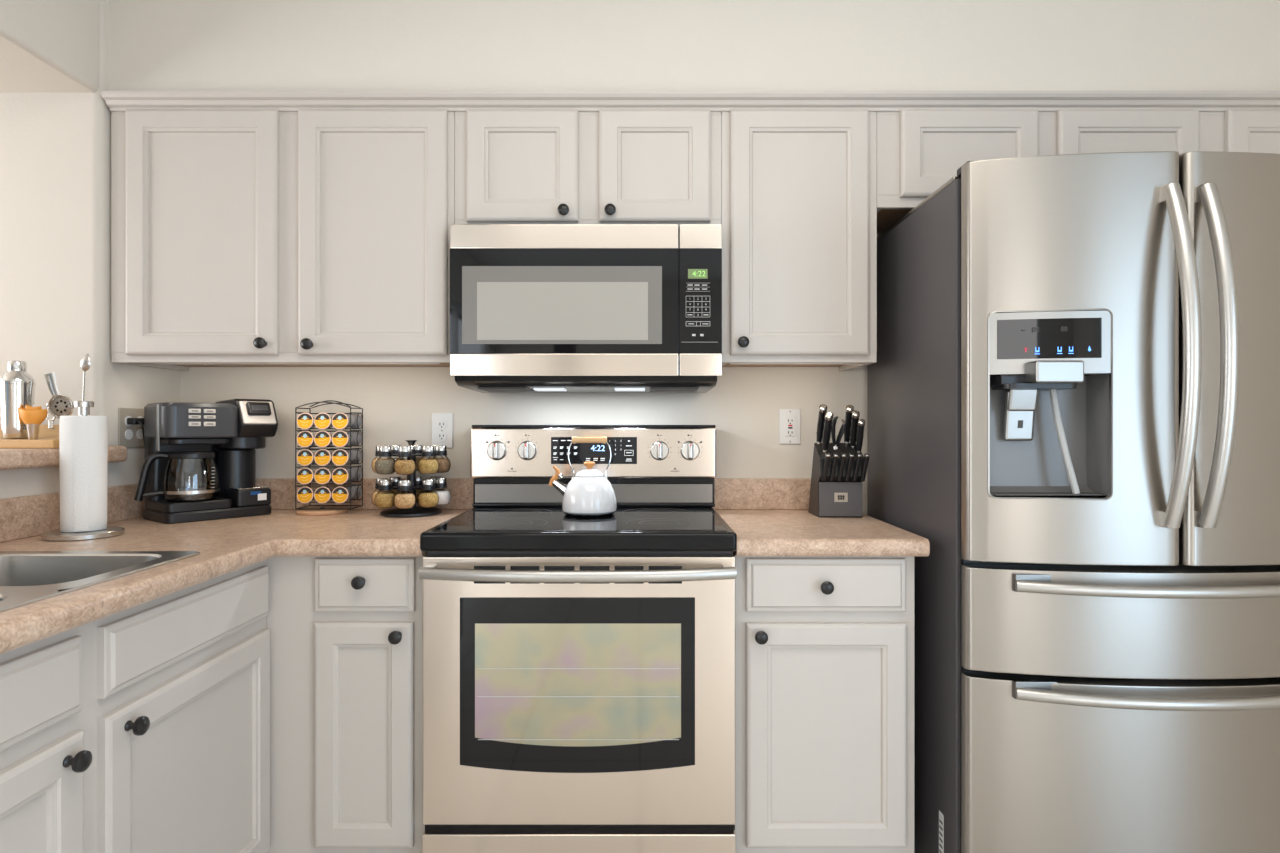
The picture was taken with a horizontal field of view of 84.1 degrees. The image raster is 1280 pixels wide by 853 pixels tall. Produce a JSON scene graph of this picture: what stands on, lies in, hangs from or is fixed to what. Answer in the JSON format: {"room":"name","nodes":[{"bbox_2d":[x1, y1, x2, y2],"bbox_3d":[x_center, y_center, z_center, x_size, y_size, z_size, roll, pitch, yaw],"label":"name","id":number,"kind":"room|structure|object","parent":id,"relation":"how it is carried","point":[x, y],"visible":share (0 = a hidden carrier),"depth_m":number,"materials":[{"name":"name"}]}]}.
{"room":"kitchen","nodes":[
{"label":"kitchen","id":0,"kind":"room"},
{"bbox_2d":[0,0,180,498],"bbox_3d":[-2.370,-0.185,-0.610,1.660,2.750,5.980,0,0,0],"label":"wall","id":1,"kind":"structure","parent":0,"point":[55,118],"depth_m":2.02,"materials":[{"name":"beige paint"}]},
{"bbox_2d":[0,446,126,469],"bbox_3d":[-1.745,0.079,0.691,0.510,0.047,2.762,0,0,0],"label":"bar ledge","id":2,"kind":"object","parent":1,"relation":"attached to","point":[10,458],"visible":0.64,"depth_m":1.76,"materials":[{"name":"laminate"}]},
{"bbox_2d":[0,425,58,447],"bbox_3d":[-1.700,0.025,1.900,0.400,0.061,0.170,0,0,0],"label":"stand","id":3,"kind":"object","parent":2,"relation":"on","point":[47,438],"visible":0.36,"depth_m":1.82,"materials":[{"name":"brown wood"}]},
{"bbox_2d":[0,361,35,437],"bbox_3d":[-1.645,-0.071,1.875,0.075,0.204,0.075,0,0,0],"label":"cocktail shaker","id":4,"kind":"object","parent":3,"relation":"on","point":[17,387],"visible":0.94,"depth_m":1.85,"materials":[{"name":"silver metal"}]},
{"bbox_2d":[26,424,39,438],"bbox_3d":[-1.577,0.009,1.845,0.032,0.046,0.032,0,0,0],"label":"jigger","id":5,"kind":"object","parent":3,"relation":"on","point":[32,429],"visible":0.89,"depth_m":1.84,"materials":[{"name":"silver metal"}]},
{"bbox_2d":[19,405,47,424],"bbox_3d":[-1.577,-0.029,1.842,0.057,0.055,0.045,0,0,0],"label":"peel","id":6,"kind":"object","parent":5,"relation":"in","point":[29,414],"visible":1,"depth_m":1.83,"materials":[{"name":"orange food"}]},
{"bbox_2d":[46,404,55,428],"bbox_3d":[-1.627,-0.029,1.962,0.026,0.071,0.006,0,0,0],"label":"tool","id":7,"kind":"object","parent":3,"relation":"on","point":[51,421],"visible":0.67,"depth_m":1.96,"materials":[{"name":"silver metal"}]},
{"bbox_2d":[44,373,73,418],"bbox_3d":[-1.567,-0.083,1.913,0.077,0.125,0.016,0,0,0],"label":"strainer","id":8,"kind":"object","parent":3,"relation":"on","point":[59,405],"visible":0.98,"depth_m":1.91,"materials":[{"name":"silver metal"}]},
{"bbox_2d":[80,353,90,400],"bbox_3d":[-1.531,-0.098,1.959,0.030,0.208,0.011,0,0,0],"label":"spoon","id":9,"kind":"object","parent":3,"relation":"on","point":[85,362],"visible":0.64,"depth_m":1.96,"materials":[{"name":"metal"}]},
{"bbox_2d":[80,353,90,371],"bbox_3d":[-1.531,-0.177,1.959,0.030,0.051,0.010,0,0,0],"label":"bowl","id":10,"kind":"object","parent":9,"relation":"on","point":[85,363],"depth_m":1.96,"materials":[{"name":"metal"}]},
{"bbox_2d":[118,408,143,447],"bbox_3d":[-1.536,0.004,2.154,0.008,0.120,0.122,0,0,0],"label":"wall outlet","id":11,"kind":"object","parent":1,"relation":"attached to","point":[129,436],"visible":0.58,"depth_m":2.13,"materials":[{"name":"metal"}]},
{"bbox_2d":[125,416,142,439],"bbox_3d":[-1.534,0.004,2.154,0.003,0.072,0.080,0,0,0],"label":"receptacle","id":12,"kind":"object","parent":11,"relation":"attached to","point":[132,432],"depth_m":2.15,"materials":[{"name":"white plastic"}]},
{"bbox_2d":[127,418,143,439],"bbox_3d":[-1.513,0.067,2.150,0.038,0.187,0.066,0,0,0],"label":"plug","id":13,"kind":"object","parent":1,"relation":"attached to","point":[133,421],"visible":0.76,"depth_m":2.12,"materials":[{"name":"black plastic"}]},
{"bbox_2d":[0,478,473,541],"bbox_3d":[-1.036,0.225,1.040,1.007,0.102,2.680,0,0,0],"label":"backsplash","id":14,"kind":"structure","parent":1,"relation":"attached to","point":[33,515],"depth_m":2.10,"materials":[{"name":"stone"}]},
{"bbox_2d":[181,233,881,514],"bbox_3d":[-0.400,-0.185,2.430,5.800,2.750,0.100,0,0,0],"label":"wall","id":15,"kind":"structure","parent":0,"point":[744,404],"depth_m":2.38,"materials":[{"name":"beige paint"}]},
{"bbox_2d":[111,109,454,370],"bbox_3d":[-1.032,-0.565,2.188,0.992,0.760,0.379,0,0,0],"label":"upper cabinet","id":16,"kind":"object","parent":15,"relation":"attached to","point":[240,237],"visible":0.86,"depth_m":2.04,"materials":[{"name":"white wood"}]},
{"bbox_2d":[101,91,1279,112],"bbox_3d":[0.431,-0.931,2.037,3.918,0.042,0.050,0,0,0],"label":"trim","id":17,"kind":"structure","parent":16,"relation":"attached to","point":[117,101],"depth_m":2.03,"materials":[{"name":"white wood"}]},
{"bbox_2d":[431,413,452,447],"bbox_3d":[-0.662,0.013,2.375,0.072,0.118,0.009,0,0,0],"label":"wall outlet","id":18,"kind":"object","parent":15,"relation":"attached to","point":[441,423],"visible":0.91,"depth_m":2.37,"materials":[{"name":"white plastic"}]},
{"bbox_2d":[437,431,446,440],"bbox_3d":[-0.662,0.033,2.373,0.034,0.034,0.003,0,0,0],"label":"receptacle","id":19,"kind":"object","parent":18,"relation":"attached to","point":[441,435],"depth_m":2.37,"materials":[{"name":"white plastic"}]},
{"bbox_2d":[437,420,446,429],"bbox_3d":[-0.662,-0.006,2.373,0.034,0.034,0.003,0,0,0],"label":"receptacle","id":20,"kind":"object","parent":18,"relation":"attached to","point":[441,424],"depth_m":2.37,"materials":[{"name":"white plastic"}]},
{"bbox_2d":[455,109,720,224],"bbox_3d":[-0.150,-0.756,2.188,0.771,0.377,0.379,0,0,0],"label":"upper cabinet","id":21,"kind":"object","parent":15,"relation":"attached to","point":[513,166],"visible":0.84,"depth_m":2.04,"materials":[{"name":"white wood"}]},
{"bbox_2d":[450,224,721,392],"bbox_3d":[-0.151,-0.337,2.179,0.760,0.457,0.399,0,0,0],"label":"microwave","id":22,"kind":"object","parent":21,"relation":"attached to","point":[535,308],"visible":1,"depth_m":1.98,"materials":[{"name":"silver metal"}]},
{"bbox_2d":[686,285,709,335],"bbox_3d":[0.167,-0.318,1.981,0.102,0.166,0.001,0,0,0],"label":"keypad","id":23,"kind":"object","parent":22,"relation":"attached to","point":[697,296],"depth_m":1.98,"materials":[{"name":"black plastic"}]},
{"bbox_2d":[713,478,810,508],"bbox_3d":[0.472,0.225,2.369,0.468,0.102,0.020,0,0,0],"label":"backsplash","id":24,"kind":"structure","parent":15,"relation":"attached to","point":[730,493],"depth_m":2.36,"materials":[{"name":"stone"}]},
{"bbox_2d":[779,409,800,443],"bbox_3d":[0.502,0.000,2.375,0.072,0.118,0.010,0,0,0],"label":"wall outlet","id":25,"kind":"object","parent":15,"relation":"attached to","point":[789,419],"visible":1,"depth_m":2.37,"materials":[{"name":"white plastic"}]},
{"bbox_2d":[785,416,794,436],"bbox_3d":[0.502,0.000,2.373,0.033,0.067,0.004,0,0,0],"label":"receptacle","id":26,"kind":"object","parent":25,"relation":"attached to","point":[789,420],"depth_m":2.37,"materials":[{"name":"white plastic"}]},
{"bbox_2d":[721,109,876,370],"bbox_3d":[0.460,-0.565,2.188,0.448,0.760,0.379,0,0,0],"label":"upper cabinet","id":27,"kind":"object","parent":15,"relation":"attached to","point":[799,186],"visible":0.9,"depth_m":2.04,"materials":[{"name":"white wood"}]},
{"bbox_2d":[876,109,1279,232],"bbox_3d":[1.542,-0.789,2.205,1.713,0.312,0.346,0,0,0],"label":"upper cabinet","id":28,"kind":"object","parent":15,"relation":"attached to","point":[919,151],"visible":0.53,"depth_m":2.04,"materials":[{"name":"white wood"}]},
{"bbox_2d":[109,0,1279,90],"bbox_3d":[0.430,-1.255,2.220,3.940,0.610,0.320,0,0,0],"label":"soffit","id":29,"kind":"structure","parent":0,"point":[155,45],"depth_m":2.06,"materials":[{"name":"beige paint"}]},
{"bbox_3d":[-0.400,1.240,-0.610,5.800,0.100,6.180,0,0,0],"label":"floor","id":30,"kind":"structure","parent":0,"visible":0},
{"bbox_2d":[0,560,269,852],"bbox_3d":[-1.208,0.754,0.735,0.661,0.872,2.070,0,0,0],"label":"base cabinet","id":31,"kind":"object","parent":30,"relation":"on","point":[145,727],"visible":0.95,"depth_m":1.32,"materials":[{"name":"white wood"}]},
{"bbox_2d":[0,478,473,653],"bbox_3d":[-1.036,0.246,1.040,1.007,0.144,2.680,0,0,0],"label":"countertop","id":32,"kind":"structure","parent":31,"relation":"on","point":[225,546],"depth_m":1.73,"materials":[{"name":"stone"}]},
{"bbox_2d":[41,401,124,540],"bbox_3d":[-1.398,0.106,1.785,0.166,0.340,0.166,0,0,0],"label":"paper towel holder","id":33,"kind":"object","parent":32,"relation":"on","point":[83,406],"visible":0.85,"depth_m":1.75,"materials":[{"name":"metal"}]},
{"bbox_2d":[59,416,107,531],"bbox_3d":[-1.398,0.117,1.785,0.096,0.286,0.096,0,0,0],"label":"paper towel roll","id":34,"kind":"object","parent":33,"relation":"on","point":[83,440],"visible":1,"depth_m":1.75,"materials":[{"name":"white paper"}]},
{"bbox_2d":[0,551,199,612],"bbox_3d":[-1.196,0.359,1.134,0.497,0.177,0.828,0,0,0],"label":"sink","id":35,"kind":"object","parent":32,"relation":"in","point":[26,577],"visible":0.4,"depth_m":1.51,"materials":[{"name":"metal"}]},
{"bbox_2d":[143,399,277,523],"bbox_3d":[-1.316,0.095,2.182,0.204,0.362,0.316,0,0,38],"label":"coffee maker","id":36,"kind":"object","parent":32,"relation":"on","point":[232,429],"visible":0.93,"depth_m":2.14,"materials":[{"name":"black plastic"}]},
{"bbox_2d":[134,451,219,501],"bbox_3d":[-1.348,0.145,2.082,0.141,0.145,0.205,0,0,38],"label":"carafe","id":37,"kind":"object","parent":36,"relation":"on","point":[170,492],"visible":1,"depth_m":2.06,"materials":[{"name":"clear glass"}]},
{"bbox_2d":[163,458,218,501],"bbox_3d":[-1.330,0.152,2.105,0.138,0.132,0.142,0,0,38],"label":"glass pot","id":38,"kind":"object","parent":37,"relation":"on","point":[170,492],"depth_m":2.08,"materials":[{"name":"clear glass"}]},
{"bbox_2d":[160,437,228,444],"bbox_3d":[-1.345,0.043,2.141,0.128,0.022,0.168,0,0,38],"label":"basket","id":39,"kind":"object","parent":36,"relation":"on","point":[165,440],"depth_m":2.09,"materials":[{"name":"black plastic"}]},
{"bbox_2d":[225,486,270,506],"bbox_3d":[-1.225,0.217,2.218,0.134,0.056,0.134,0,0,0],"label":"drip tray","id":40,"kind":"object","parent":36,"relation":"on","point":[239,496],"depth_m":2.18,"materials":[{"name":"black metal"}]},
{"bbox_2d":[295,400,362,515],"bbox_3d":[-0.996,0.096,2.262,0.185,0.360,0.152,0,0,0],"label":"rack","id":41,"kind":"object","parent":32,"relation":"on","point":[331,510],"visible":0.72,"depth_m":2.23,"materials":[{"name":"black metal"}]},
{"bbox_2d":[297,431,314,446],"bbox_3d":[-1.045,0.039,2.236,0.053,0.053,0.049,0,0,-1],"label":"pod","id":42,"kind":"object","parent":41,"relation":"in","point":[304,438],"visible":0.96,"depth_m":2.21,"materials":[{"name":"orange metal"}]},
{"bbox_2d":[297,449,314,465],"bbox_3d":[-1.045,0.097,2.236,0.053,0.053,0.049,0,0,1],"label":"pod","id":43,"kind":"object","parent":41,"relation":"in","point":[305,457],"visible":0.95,"depth_m":2.21,"materials":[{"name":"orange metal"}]},
{"bbox_2d":[297,486,314,502],"bbox_3d":[-1.045,0.214,2.236,0.053,0.053,0.049,0,0,1],"label":"pod","id":44,"kind":"object","parent":41,"relation":"in","point":[305,494],"visible":0.98,"depth_m":2.21,"materials":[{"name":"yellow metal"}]},
{"bbox_2d":[297,413,314,428],"bbox_3d":[-1.045,-0.017,2.236,0.053,0.053,0.049,0,0,-1],"label":"pod","id":45,"kind":"object","parent":41,"relation":"in","point":[304,420],"visible":0.97,"depth_m":2.21,"materials":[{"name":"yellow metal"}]},
{"bbox_2d":[297,468,314,483],"bbox_3d":[-1.045,0.154,2.236,0.053,0.052,0.049,0,0,1],"label":"pod","id":46,"kind":"object","parent":41,"relation":"in","point":[304,475],"visible":0.97,"depth_m":2.21,"materials":[{"name":"orange plastic"}]},
{"bbox_2d":[314,468,331,483],"bbox_3d":[-0.990,0.154,2.236,0.053,0.053,0.049,0,0,1],"label":"pod","id":47,"kind":"object","parent":41,"relation":"in","point":[322,475],"visible":0.99,"depth_m":2.21,"materials":[{"name":"orange plastic"}]},
{"bbox_2d":[314,449,331,465],"bbox_3d":[-0.990,0.097,2.236,0.053,0.052,0.049,0,0,1],"label":"pod","id":48,"kind":"object","parent":41,"relation":"in","point":[322,457],"visible":0.95,"depth_m":2.21,"materials":[{"name":"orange plastic"}]},
{"bbox_2d":[314,486,331,502],"bbox_3d":[-0.990,0.214,2.236,0.053,0.053,0.049,0,0,1],"label":"pod","id":49,"kind":"object","parent":41,"relation":"in","point":[322,494],"visible":0.96,"depth_m":2.21,"materials":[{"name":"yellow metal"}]},
{"bbox_2d":[314,413,332,428],"bbox_3d":[-0.990,-0.017,2.236,0.053,0.053,0.049,0,0,1],"label":"pod","id":50,"kind":"object","parent":41,"relation":"in","point":[322,420],"visible":0.94,"depth_m":2.21,"materials":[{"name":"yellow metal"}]},
{"bbox_2d":[314,431,332,446],"bbox_3d":[-0.990,0.039,2.236,0.053,0.052,0.049,0,0,1],"label":"pod","id":51,"kind":"object","parent":41,"relation":"in","point":[322,438],"visible":0.98,"depth_m":2.21,"materials":[{"name":"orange plastic"}]},
{"bbox_2d":[332,449,349,465],"bbox_3d":[-0.936,0.097,2.236,0.053,0.053,0.049,0,0,-1],"label":"pod","id":52,"kind":"object","parent":41,"relation":"in","point":[340,457],"visible":0.98,"depth_m":2.21,"materials":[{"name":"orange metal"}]},
{"bbox_2d":[332,431,349,446],"bbox_3d":[-0.936,0.039,2.236,0.053,0.053,0.049,0,0,-1],"label":"pod","id":53,"kind":"object","parent":41,"relation":"in","point":[339,438],"visible":0.98,"depth_m":2.21,"materials":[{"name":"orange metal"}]},
{"bbox_2d":[332,486,349,502],"bbox_3d":[-0.937,0.214,2.236,0.053,0.053,0.049,0,0,-2],"label":"pod","id":54,"kind":"object","parent":41,"relation":"in","point":[340,494],"visible":0.98,"depth_m":2.21,"materials":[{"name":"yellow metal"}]},
{"bbox_2d":[332,413,349,428],"bbox_3d":[-0.935,-0.017,2.236,0.053,0.053,0.049,0,0,1],"label":"pod","id":55,"kind":"object","parent":41,"relation":"in","point":[339,420],"visible":0.99,"depth_m":2.21,"materials":[{"name":"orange plastic"}]},
{"bbox_2d":[332,468,349,483],"bbox_3d":[-0.935,0.154,2.236,0.053,0.052,0.049,0,0,1],"label":"pod","id":56,"kind":"object","parent":41,"relation":"in","point":[339,475],"visible":0.99,"depth_m":2.21,"materials":[{"name":"orange plastic"}]},
{"bbox_2d":[346,484,361,498],"bbox_3d":[-0.933,0.214,2.301,0.053,0.053,0.049,0,0,1],"label":"pod","id":57,"kind":"object","parent":41,"relation":"in","point":[354,493],"visible":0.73,"depth_m":2.29,"materials":[{"name":"black plastic"}]},
{"bbox_2d":[346,467,361,480],"bbox_3d":[-0.933,0.154,2.301,0.053,0.053,0.049,0,0,1],"label":"pod","id":58,"kind":"object","parent":41,"relation":"in","point":[354,474],"visible":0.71,"depth_m":2.29,"materials":[{"name":"black plastic"}]},
{"bbox_2d":[346,449,361,462],"bbox_3d":[-0.933,0.097,2.301,0.053,0.053,0.049,0,0,1],"label":"pod","id":59,"kind":"object","parent":41,"relation":"in","point":[354,456],"visible":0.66,"depth_m":2.29,"materials":[{"name":"black plastic"}]},
{"bbox_2d":[347,432,361,446],"bbox_3d":[-0.933,0.039,2.301,0.053,0.053,0.049,0,0,1],"label":"pod","id":60,"kind":"object","parent":41,"relation":"in","point":[354,438],"visible":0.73,"depth_m":2.29,"materials":[{"name":"black plastic"}]},
{"bbox_2d":[347,414,361,427],"bbox_3d":[-0.933,-0.017,2.301,0.053,0.053,0.049,0,0,1],"label":"pod","id":61,"kind":"object","parent":41,"relation":"in","point":[354,421],"visible":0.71,"depth_m":2.29,"materials":[{"name":"black plastic"}]},
{"bbox_2d":[375,440,446,517],"bbox_3d":[-0.720,0.159,2.236,0.207,0.234,0.207,0,0,-28],"label":"spice rack","id":62,"kind":"object","parent":32,"relation":"on","point":[416,511],"visible":0.59,"depth_m":2.19,"materials":[{"name":"black plastic"}]},
{"bbox_2d":[371,478,390,504],"bbox_3d":[-0.809,0.204,2.227,0.063,0.085,0.063,0,0,-6],"label":"spice jar","id":63,"kind":"object","parent":62,"relation":"on","point":[375,492],"visible":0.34,"depth_m":2.21,"materials":[{"name":"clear glass"}]},
{"bbox_2d":[371,446,390,472],"bbox_3d":[-0.809,0.102,2.227,0.063,0.085,0.063,0,0,-6],"label":"spice jar","id":64,"kind":"object","parent":62,"relation":"on","point":[377,447],"visible":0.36,"depth_m":2.21,"materials":[{"name":"clear glass"}]},
{"bbox_2d":[375,479,394,507],"bbox_3d":[-0.777,0.204,2.166,0.063,0.085,0.063,0,0,39],"label":"spice jar","id":65,"kind":"object","parent":62,"relation":"on","point":[382,500],"visible":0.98,"depth_m":2.15,"materials":[{"name":"clear glass"}]},
{"bbox_2d":[375,446,394,473],"bbox_3d":[-0.777,0.102,2.166,0.063,0.085,0.063,0,0,39],"label":"spice jar","id":66,"kind":"object","parent":62,"relation":"on","point":[381,466],"visible":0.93,"depth_m":2.15,"materials":[{"name":"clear glass"}]},
{"bbox_2d":[387,476,404,494],"bbox_3d":[-0.789,0.204,2.293,0.063,0.085,0.063,0,0,39],"label":"spice jar","id":67,"kind":"object","parent":62,"relation":"on","point":[395,479],"visible":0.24,"depth_m":2.28,"materials":[{"name":"clear glass"}]},
{"bbox_2d":[387,445,404,460],"bbox_3d":[-0.789,0.102,2.293,0.063,0.085,0.063,0,0,39],"label":"spice jar","id":68,"kind":"object","parent":62,"relation":"on","point":[394,447],"visible":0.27,"depth_m":2.28,"materials":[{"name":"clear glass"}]},
{"bbox_2d":[394,480,415,508],"bbox_3d":[-0.711,0.204,2.147,0.063,0.085,0.063,0,0,-6],"label":"spice jar","id":69,"kind":"object","parent":62,"relation":"on","point":[403,500],"visible":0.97,"depth_m":2.13,"materials":[{"name":"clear glass"}]},
{"bbox_2d":[394,446,415,474],"bbox_3d":[-0.711,0.102,2.146,0.063,0.085,0.063,0,0,0],"label":"spice jar","id":70,"kind":"object","parent":62,"relation":"on","point":[401,467],"visible":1,"depth_m":2.13,"materials":[{"name":"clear glass"}]},
{"bbox_2d":[414,445,425,470],"bbox_3d":[-0.729,0.102,2.326,0.063,0.085,0.063,0,0,-6],"label":"spice jar","id":71,"kind":"object","parent":62,"relation":"on","point":[418,448],"visible":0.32,"depth_m":2.31,"materials":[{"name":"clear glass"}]},
{"bbox_2d":[416,476,426,501],"bbox_3d":[-0.729,0.204,2.326,0.063,0.085,0.063,0,0,-6],"label":"spice jar","id":72,"kind":"object","parent":62,"relation":"on","point":[418,478],"visible":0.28,"depth_m":2.31,"materials":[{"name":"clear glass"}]},
{"bbox_2d":[418,479,438,507],"bbox_3d":[-0.650,0.204,2.179,0.063,0.085,0.063,0,0,39],"label":"spice jar","id":73,"kind":"object","parent":62,"relation":"on","point":[427,499],"visible":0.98,"depth_m":2.16,"materials":[{"name":"clear glass"}]},
{"bbox_2d":[418,446,438,473],"bbox_3d":[-0.650,0.102,2.179,0.063,0.085,0.063,0,0,39],"label":"spice jar","id":74,"kind":"object","parent":62,"relation":"on","point":[427,466],"visible":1,"depth_m":2.16,"materials":[{"name":"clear glass"}]},
{"bbox_2d":[427,476,443,491],"bbox_3d":[-0.663,0.204,2.306,0.063,0.085,0.063,0,0,39],"label":"spice jar","id":75,"kind":"object","parent":62,"relation":"on","point":[431,477],"visible":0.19,"depth_m":2.29,"materials":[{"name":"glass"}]},
{"bbox_2d":[432,478,450,504],"bbox_3d":[-0.630,0.204,2.245,0.063,0.085,0.063,0,0,-6],"label":"spice jar","id":76,"kind":"object","parent":62,"relation":"on","point":[444,496],"visible":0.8,"depth_m":2.23,"materials":[{"name":"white glass"}]},
{"bbox_2d":[433,445,450,472],"bbox_3d":[-0.630,0.102,2.245,0.063,0.085,0.063,0,0,-6],"label":"spice jar","id":77,"kind":"object","parent":62,"relation":"on","point":[444,464],"visible":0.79,"depth_m":2.23,"materials":[{"name":"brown glass"}]},
{"bbox_2d":[267,554,425,852],"bbox_3d":[-0.731,0.754,2.047,0.396,0.872,0.661,0,0,0],"label":"base cabinet","id":78,"kind":"object","parent":30,"relation":"on","point":[346,631],"visible":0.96,"depth_m":1.76,"materials":[{"name":"white wood"}]},
{"bbox_2d":[418,425,736,852],"bbox_3d":[-0.145,0.593,1.993,0.768,1.195,0.714,0,0,0],"label":"range","id":79,"kind":"object","parent":30,"relation":"on","point":[579,673],"visible":0.99,"depth_m":1.72,"materials":[{"name":"metal"}]},
{"bbox_2d":[549,436,616,516],"bbox_3d":[-0.150,0.140,2.036,0.169,0.224,0.157,0,0,-41],"label":"kettle","id":80,"kind":"object","parent":79,"relation":"on","point":[589,493],"visible":1,"depth_m":1.99,"materials":[{"name":"white metal"}]},
{"bbox_2d":[553,440,632,460],"bbox_3d":[-0.145,0.075,2.207,0.250,0.066,0.001,0,0,0],"label":"display","id":81,"kind":"object","parent":79,"relation":"attached to","point":[621,450],"depth_m":2.21,"materials":[{"name":"black glass"}]},
{"bbox_2d":[485,435,701,469],"bbox_3d":[-0.144,0.082,2.208,0.675,0.115,0.002,0,0,0],"label":"control panel","id":82,"kind":"object","parent":79,"relation":"attached to","point":[628,452],"depth_m":2.21,"materials":[{"name":"silver metal"}]},
{"bbox_2d":[733,552,913,852],"bbox_3d":[0.461,0.754,2.047,0.447,0.872,0.661,0,0,0],"label":"base cabinet","id":83,"kind":"object","parent":30,"relation":"on","point":[825,644],"visible":0.97,"depth_m":1.76,"materials":[{"name":"white wood"}]},
{"bbox_2d":[713,478,929,555],"bbox_3d":[0.471,0.246,2.055,0.470,0.144,0.650,0,0,0],"label":"countertop","id":84,"kind":"structure","parent":83,"relation":"on","point":[768,516],"depth_m":1.96,"materials":[{"name":"stone"}]},
{"bbox_2d":[808,443,863,516],"bbox_3d":[0.608,0.163,2.206,0.134,0.225,0.156,0,0,0],"label":"knife block","id":85,"kind":"object","parent":84,"relation":"on","point":[827,498],"visible":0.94,"depth_m":2.15,"materials":[{"name":"black wood"}]},
{"bbox_2d":[816,404,827,444],"bbox_3d":[0.556,-0.006,2.172,0.027,0.126,0.079,0,0,2],"label":"kitchen knife","id":86,"kind":"object","parent":85,"relation":"in","point":[823,407],"visible":0.83,"depth_m":2.17,"materials":[{"name":"black plastic"}]},
{"bbox_2d":[821,453,830,481],"bbox_3d":[0.555,0.122,2.119,0.016,0.086,0.042,0,0,-14],"label":"steak knife","id":87,"kind":"object","parent":85,"relation":"in","point":[827,455],"visible":1,"depth_m":2.11,"materials":[{"name":"black plastic"}]},
{"bbox_2d":[822,412,833,452],"bbox_3d":[0.564,0.018,2.134,0.027,0.126,0.079,0,0,2],"label":"kitchen knife","id":88,"kind":"object","parent":85,"relation":"in","point":[829,416],"visible":1,"depth_m":2.13,"materials":[{"name":"plastic"}]},
{"bbox_2d":[829,453,838,481],"bbox_3d":[0.578,0.122,2.119,0.016,0.086,0.042,0,0,-14],"label":"steak knife","id":89,"kind":"object","parent":85,"relation":"in","point":[835,455],"visible":1,"depth_m":2.11,"materials":[{"name":"plastic"}]},
{"bbox_2d":[831,416,845,448],"bbox_3d":[0.603,0.023,2.166,0.042,0.111,0.036,0,0,0],"label":"scissors","id":90,"kind":"object","parent":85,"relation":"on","point":[836,442],"visible":0.98,"depth_m":2.16,"materials":[{"name":"black plastic"}]},
{"bbox_2d":[837,453,845,481],"bbox_3d":[0.601,0.122,2.119,0.016,0.086,0.042,0,0,-14],"label":"steak knife","id":91,"kind":"object","parent":85,"relation":"in","point":[843,455],"visible":1,"depth_m":2.11,"materials":[{"name":"plastic"}]},
{"bbox_2d":[844,405,853,444],"bbox_3d":[0.639,-0.005,2.175,0.026,0.124,0.077,0,0,7],"label":"kitchen knife","id":92,"kind":"object","parent":85,"relation":"in","point":[849,409],"visible":0.76,"depth_m":2.17,"materials":[{"name":"plastic"}]},
{"bbox_2d":[844,453,853,481],"bbox_3d":[0.624,0.122,2.119,0.016,0.086,0.042,0,0,-14],"label":"steak knife","id":93,"kind":"object","parent":85,"relation":"in","point":[851,455],"visible":1,"depth_m":2.11,"materials":[{"name":"plastic"}]},
{"bbox_2d":[850,410,859,448],"bbox_3d":[0.651,0.009,2.154,0.024,0.117,0.073,0,0,7],"label":"kitchen knife","id":94,"kind":"object","parent":85,"relation":"in","point":[855,414],"visible":0.82,"depth_m":2.15,"materials":[{"name":"plastic"}]},
{"bbox_2d":[852,453,861,481],"bbox_3d":[0.648,0.122,2.119,0.016,0.086,0.042,0,0,-14],"label":"steak knife","id":95,"kind":"object","parent":85,"relation":"in","point":[859,455],"visible":1,"depth_m":2.11,"materials":[{"name":"plastic"}]},
{"bbox_2d":[856,419,864,452],"bbox_3d":[0.662,0.029,2.132,0.022,0.106,0.066,0,0,7],"label":"kitchen knife","id":96,"kind":"object","parent":85,"relation":"in","point":[861,422],"visible":0.96,"depth_m":2.13,"materials":[{"name":"plastic"}]},
{"bbox_2d":[860,453,869,481],"bbox_3d":[0.671,0.122,2.119,0.016,0.086,0.042,0,0,-14],"label":"steak knife","id":97,"kind":"object","parent":85,"relation":"in","point":[866,455],"visible":1,"depth_m":2.11,"materials":[{"name":"plastic"}]},
{"bbox_2d":[867,151,1279,852],"bbox_3d":[1.199,0.287,1.901,0.911,1.805,0.857,0,0,0],"label":"refrigerator","id":98,"kind":"object","parent":30,"relation":"on","point":[1073,383],"visible":0.99,"depth_m":1.57,"materials":[{"name":"metal"}]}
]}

